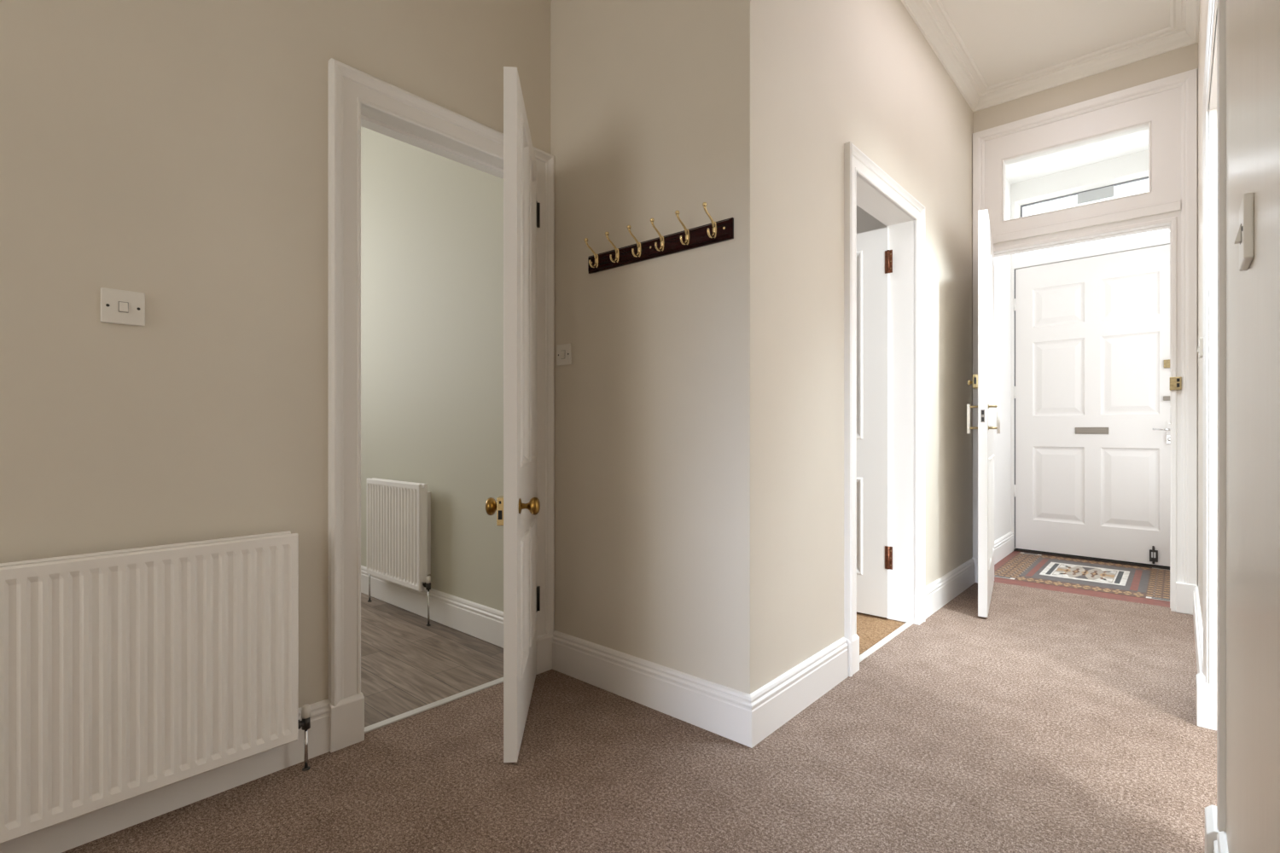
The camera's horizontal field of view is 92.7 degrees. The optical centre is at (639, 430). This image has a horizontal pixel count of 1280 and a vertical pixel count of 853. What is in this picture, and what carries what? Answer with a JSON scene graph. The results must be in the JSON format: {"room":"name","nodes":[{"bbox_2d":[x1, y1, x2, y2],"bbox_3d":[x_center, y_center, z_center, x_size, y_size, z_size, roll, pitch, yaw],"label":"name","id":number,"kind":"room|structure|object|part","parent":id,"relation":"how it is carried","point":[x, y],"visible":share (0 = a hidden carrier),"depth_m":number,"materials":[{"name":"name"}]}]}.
{"room":"entrance hallway","nodes":[
{"label":"entrance hallway","id":0,"kind":"room"},
{"bbox_2d":[0,0,550,708],"bbox_3d":[-1.755,-0.600,1.148,0.140,3.200,3.995,0,0,41],"label":"wall","id":1,"kind":"structure","parent":0,"point":[175,153],"depth_m":1.64,"materials":[{"name":"beige paint"}]},
{"bbox_2d":[100,287,145,326],"bbox_3d":[-1.303,-0.312,1.541,0.015,0.086,0.086,0,0,41],"label":"light switch","id":2,"kind":"object","parent":1,"relation":"attached to","point":[118,306],"visible":1,"depth_m":1.54,"materials":[{"name":"white plastic"}]},
{"bbox_2d":[0,530,310,844],"bbox_3d":[-1.392,0.649,1.373,0.105,0.706,1.210,0,0,41],"label":"radiator","id":3,"kind":"object","parent":1,"relation":"attached to","point":[130,673],"visible":1,"depth_m":1.49,"materials":[{"name":"white metal"}]},
{"bbox_3d":[-1.402,0.594,1.382,0.016,0.595,1.120,0,0,41],"label":"panel","id":4,"kind":"part","parent":3,"relation":"part of","materials":[{"name":"white metal"}]},
{"bbox_2d":[0,698,329,852],"bbox_3d":[-1.995,0.921,0.756,0.019,0.158,3.090,0,0,41],"label":"baseboard","id":5,"kind":"structure","parent":1,"relation":"attached to","point":[62,837],"depth_m":1.61,"materials":[{"name":"white paint"}]},
{"bbox_2d":[364,677,503,733],"bbox_3d":[-0.701,0.999,2.277,0.033,0.009,0.710,0,0,41],"label":"trim","id":6,"kind":"structure","parent":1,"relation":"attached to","point":[424,708],"depth_m":2.21,"materials":[{"name":"silver metal"}]},
{"bbox_2d":[328,58,554,752],"bbox_3d":[-0.721,-0.081,2.293,0.172,2.162,0.910,0,0,41],"label":"door frame","id":7,"kind":"structure","parent":1,"relation":"attached to","point":[357,98],"depth_m":1.97,"materials":[{"name":"white paint"}]},
{"bbox_2d":[485,66,540,762],"bbox_3d":[-0.416,-0.048,2.172,0.166,2.080,0.698,0,0,-5],"label":"door","id":8,"kind":"structure","parent":1,"relation":"in","point":[517,510],"depth_m":1.87,"materials":[{"name":"white paint"}]},
{"bbox_3d":[-0.444,0.233,1.882,0.063,0.056,0.056,0,0,-5],"label":"knob","id":9,"kind":"part","parent":8,"relation":"part of","materials":[{"name":"gold metal"}]},
{"bbox_3d":[-0.341,0.233,1.891,0.063,0.056,0.056,0,0,-5],"label":"knob","id":10,"kind":"part","parent":8,"relation":"part of","materials":[{"name":"gold metal"}]},
{"bbox_2d":[901,0,1199,111],"bbox_3d":[0.009,-2.159,1.469,2.077,0.082,6.812,0,0,41],"label":"crown molding","id":11,"kind":"structure","parent":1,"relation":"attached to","point":[931,17],"depth_m":3.52,"materials":[{"name":"white paint"}]},
{"bbox_2d":[360,0,773,694],"bbox_3d":[-1.012,-0.600,3.257,3.770,3.200,0.150,0,0,41],"label":"wall","id":12,"kind":"structure","parent":0,"point":[660,108],"depth_m":2.32,"materials":[{"name":"beige paint"}]},
{"bbox_2d":[366,477,430,626],"bbox_3d":[-1.324,0.639,3.379,0.690,0.726,0.108,0,0,41],"label":"radiator","id":13,"kind":"object","parent":12,"relation":"attached to","point":[398,513],"visible":1,"depth_m":3.28,"materials":[{"name":"white metal"}]},
{"bbox_3d":[-1.355,0.552,3.344,0.600,0.552,0.016,0,0,41],"label":"panel","id":14,"kind":"part","parent":13,"relation":"part of","materials":[{"name":"white metal"}]},
{"bbox_3d":[-1.335,0.552,3.367,0.600,0.552,0.016,0,0,41],"label":"panel","id":15,"kind":"part","parent":13,"relation":"part of","materials":[{"name":"white metal"}]},
{"bbox_3d":[-1.117,0.539,3.162,0.005,0.487,0.030,0,0,41],"label":"panel","id":16,"kind":"part","parent":13,"relation":"part of","materials":[{"name":"white metal"}]},
{"bbox_2d":[360,565,503,648],"bbox_3d":[-1.477,0.921,3.572,2.655,0.158,0.019,0,0,41],"label":"baseboard","id":17,"kind":"structure","parent":12,"relation":"attached to","point":[484,623],"depth_m":3.14,"materials":[{"name":"white paint"}]},
{"bbox_2d":[556,343,571,366],"bbox_3d":[-0.317,-0.316,2.533,0.086,0.086,0.015,0,0,41],"label":"light switch","id":18,"kind":"object","parent":12,"relation":"attached to","point":[563,352],"visible":1,"depth_m":2.53,"materials":[{"name":"white plastic"}]},
{"bbox_2d":[584,202,733,273],"bbox_3d":[0.026,-0.683,2.184,0.675,0.114,0.083,0,0,41],"label":"coat rack","id":19,"kind":"object","parent":12,"relation":"attached to","point":[723,230],"visible":1,"depth_m":2.16,"materials":[{"name":"brown wood"}]},
{"bbox_2d":[552,630,848,748],"bbox_3d":[0.237,0.921,2.522,0.964,0.158,0.742,0,0,41],"label":"baseboard","id":20,"kind":"structure","parent":12,"relation":"attached to","point":[744,718],"depth_m":2.17,"materials":[{"name":"white paint"}]},
{"bbox_2d":[61,551,1216,852],"bbox_3d":[-0.493,1.029,2.905,5.012,0.062,8.500,0,0,41],"label":"floor","id":21,"kind":"structure","parent":0,"point":[1050,721],"depth_m":1.86,"materials":[{"name":"brown carpet"}]},
{"bbox_2d":[856,205,886,233],"bbox_3d":[0.943,-0.600,5.120,3.030,3.200,0.120,0,0,41],"label":"wall","id":22,"kind":"structure","parent":0,"point":[865,222],"depth_m":4.43,"materials":[{"name":"white paint"}]},
{"bbox_2d":[773,0,1010,680],"bbox_3d":[1.869,-0.600,3.784,0.152,3.200,4.455,0,0,41],"label":"wall","id":23,"kind":"structure","parent":0,"point":[864,73],"depth_m":2.47,"materials":[{"name":"beige paint"}]},
{"bbox_2d":[856,226,892,618],"bbox_3d":[1.047,-0.043,3.489,0.784,2.070,0.059,0,0,41],"label":"door","id":24,"kind":"structure","parent":23,"relation":"in","point":[874,255],"depth_m":3.29,"materials":[{"name":"white paint"}]},
{"bbox_2d":[843,141,925,676],"bbox_3d":[1.115,-0.089,2.900,0.170,2.177,0.976,0,0,41],"label":"door frame","id":25,"kind":"structure","parent":23,"relation":"attached to","point":[867,186],"depth_m":3.17,"materials":[{"name":"white paint"}]},
{"bbox_2d":[859,622,913,663],"bbox_3d":[1.141,0.999,2.877,0.029,0.009,0.791,0,0,41],"label":"trim","id":26,"kind":"structure","parent":23,"relation":"attached to","point":[898,631],"depth_m":2.89,"materials":[{"name":"white wood"}]},
{"bbox_2d":[925,558,974,619],"bbox_3d":[1.851,0.921,3.635,0.019,0.158,1.102,0,0,41],"label":"baseboard","id":27,"kind":"structure","parent":23,"relation":"attached to","point":[941,591],"depth_m":3.56,"materials":[{"name":"white paint"}]},
{"bbox_2d":[994,531,1013,564],"bbox_3d":[2.693,0.921,4.630,0.025,0.158,1.265,0,0,41],"label":"baseboard","id":28,"kind":"structure","parent":23,"relation":"attached to","point":[1003,546],"depth_m":4.80,"materials":[{"name":"white paint"}]},
{"bbox_2d":[1014,269,1015,546],"bbox_3d":[3.136,-0.188,5.104,0.034,2.315,0.007,0,0,-45],"label":"door frame","id":29,"kind":"structure","parent":23,"relation":"attached to","point":[1015,270],"depth_m":5.09,"materials":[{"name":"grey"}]},
{"bbox_2d":[940,0,1169,87],"bbox_3d":[-0.761,-2.260,0.272,8.300,0.120,9.800,0,0,41],"label":"ceiling","id":30,"kind":"structure","parent":0,"point":[1006,40],"depth_m":3.34,"materials":[{"name":"white paint"}]},
{"bbox_2d":[1006,129,1148,184],"bbox_3d":[3.221,-2.125,4.360,1.550,0.130,1.600,0,0,41],"label":"ceiling","id":31,"kind":"structure","parent":0,"point":[1137,142],"depth_m":4.60,"materials":[{"name":"white paint"}]},
{"bbox_2d":[973,42,1198,133],"bbox_3d":[2.665,-2.083,3.738,1.102,0.235,0.108,0,0,41],"label":"wall","id":32,"kind":"structure","parent":0,"point":[1184,59],"depth_m":3.64,"materials":[{"name":"beige paint"}]},
{"bbox_2d":[966,209,1000,617],"bbox_3d":[2.047,-0.092,3.607,0.155,2.160,0.869,0,0,32],"label":"door","id":33,"kind":"structure","parent":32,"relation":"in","point":[983,381],"depth_m":3.25,"materials":[{"name":"white paint"}]},
{"bbox_3d":[1.788,-0.065,3.324,0.015,0.160,0.015,0,0,32],"label":"pull handle","id":34,"kind":"part","parent":33,"relation":"part of","materials":[{"name":"white plastic"}]},
{"bbox_3d":[1.818,-0.079,3.240,0.018,0.067,0.001,0,0,32],"label":"edge plate","id":35,"kind":"part","parent":33,"relation":"part of","materials":[{"name":"white metal"}]},
{"bbox_3d":[1.886,-0.130,3.263,0.048,0.024,0.023,0,0,32],"label":"handle stem","id":36,"kind":"part","parent":33,"relation":"part of","materials":[{"name":"gold metal"}]},
{"bbox_3d":[1.886,-0.015,3.263,0.048,0.024,0.023,0,0,32],"label":"handle stem","id":37,"kind":"part","parent":33,"relation":"part of","materials":[{"name":"gold metal"}]},
{"bbox_3d":[1.906,-0.065,3.250,0.015,0.160,0.015,0,0,32],"label":"pull handle","id":38,"kind":"part","parent":33,"relation":"part of","materials":[{"name":"white plastic"}]},
{"bbox_2d":[1001,121,1151,222],"bbox_3d":[2.626,-1.548,3.713,0.740,0.407,0.048,0,0,41],"label":"window","id":39,"kind":"structure","parent":32,"relation":"in","point":[1137,126],"depth_m":3.69,"materials":[{"name":"white paint"}]},
{"bbox_2d":[971,68,1198,615],"bbox_3d":[2.651,-0.484,3.722,1.102,2.968,0.152,0,0,41],"label":"trim","id":40,"kind":"structure","parent":32,"relation":"attached to","point":[1170,103],"depth_m":3.44,"materials":[{"name":"white paint"}]},
{"bbox_3d":[2.617,-1.245,3.683,0.963,0.060,0.017,0,0,41],"label":"transom rail","id":41,"kind":"part","parent":40,"relation":"part of","materials":[{"name":"white paint"}]},
{"bbox_2d":[1010,149,1169,549],"bbox_3d":[3.561,-0.600,4.747,0.152,3.200,1.250,0,0,-45],"label":"wall","id":42,"kind":"structure","parent":0,"point":[1137,162],"depth_m":4.85,"materials":[{"name":"white paint"}]},
{"bbox_2d":[1013,244,1169,566],"bbox_3d":[3.489,-0.183,4.722,0.109,2.323,1.057,0,0,-45],"label":"door","id":43,"kind":"structure","parent":42,"relation":"in","point":[1091,390],"depth_m":4.71,"materials":[{"name":"white paint"}]},
{"bbox_3d":[3.490,-0.001,4.723,0.006,0.052,0.212,0,0,-45],"label":"letter plate","id":44,"kind":"part","parent":43,"relation":"part of","materials":[{"name":"grey metal"}]},
{"bbox_3d":[3.763,-0.009,4.404,0.051,0.019,0.101,0,0,-45],"label":"lever","id":45,"kind":"part","parent":43,"relation":"part of","materials":[{"name":"silver metal"}]},
{"bbox_3d":[3.812,0.013,4.395,0.010,0.165,0.038,0,0,-45],"label":"handle plate","id":46,"kind":"part","parent":43,"relation":"part of","materials":[{"name":"white paint"}]},
{"bbox_2d":[1013,548,1169,570],"bbox_3d":[3.511,0.996,4.735,0.080,0.015,1.056,0,0,-45],"label":"door threshold","id":47,"kind":"structure","parent":42,"relation":"attached to","point":[1150,566],"depth_m":4.71,"materials":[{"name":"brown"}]},
{"bbox_2d":[1015,170,1169,258],"bbox_3d":[3.507,-1.669,4.767,0.100,0.478,0.995,0,0,-45],"label":"window","id":48,"kind":"structure","parent":42,"relation":"in","point":[1102,190],"depth_m":4.75,"materials":[{"name":"white paint"}]},
{"bbox_2d":[1077,185,1114,205],"bbox_3d":[3.536,-1.825,4.739,0.038,0.086,0.229,0,0,-45],"label":"vent","id":49,"kind":"object","parent":48,"relation":"attached to","point":[1097,193],"depth_m":4.73,"materials":[{"name":"grey metal"}]},
{"bbox_2d":[1198,0,1279,852],"bbox_3d":[0.862,-0.600,0.760,0.140,3.200,7.120,0,0,41],"label":"wall","id":50,"kind":"structure","parent":0,"point":[1252,26],"depth_m":0.84,"materials":[{"name":"beige paint"}]},
{"bbox_2d":[1192,585,1203,674],"bbox_3d":[2.506,0.921,2.740,0.019,0.158,1.575,0,0,41],"label":"baseboard","id":51,"kind":"structure","parent":50,"relation":"attached to","point":[1198,629],"depth_m":2.66,"materials":[{"name":"white paint"}]},
{"bbox_2d":[1197,337,1203,358],"bbox_3d":[2.398,-0.355,2.618,0.018,0.080,0.080,0,0,41],"label":"light switch","id":52,"kind":"object","parent":50,"relation":"attached to","point":[1200,349],"visible":1,"depth_m":2.59,"materials":[{"name":"white plastic"}]},
{"bbox_2d":[1196,0,1225,852],"bbox_3d":[1.652,-0.096,1.677,0.170,2.191,1.141,0,0,41],"label":"door frame","id":53,"kind":"structure","parent":50,"relation":"attached to","point":[1211,683],"depth_m":1.70,"materials":[{"name":"white paint"}]},
{"bbox_2d":[1213,831,1227,852],"bbox_3d":[-0.127,0.921,-0.238,0.019,0.158,4.075,0,0,41],"label":"baseboard","id":54,"kind":"structure","parent":50,"relation":"attached to","point":[1220,846],"depth_m":1.26,"materials":[{"name":"white paint"}]},
{"bbox_2d":[1233,192,1254,271],"bbox_3d":[0.819,-0.268,0.831,0.016,0.086,0.086,0,0,41],"label":"light switch","id":55,"kind":"object","parent":50,"relation":"attached to","point":[1245,236],"visible":1,"depth_m":0.80,"materials":[{"name":"white plastic"}]}
]}

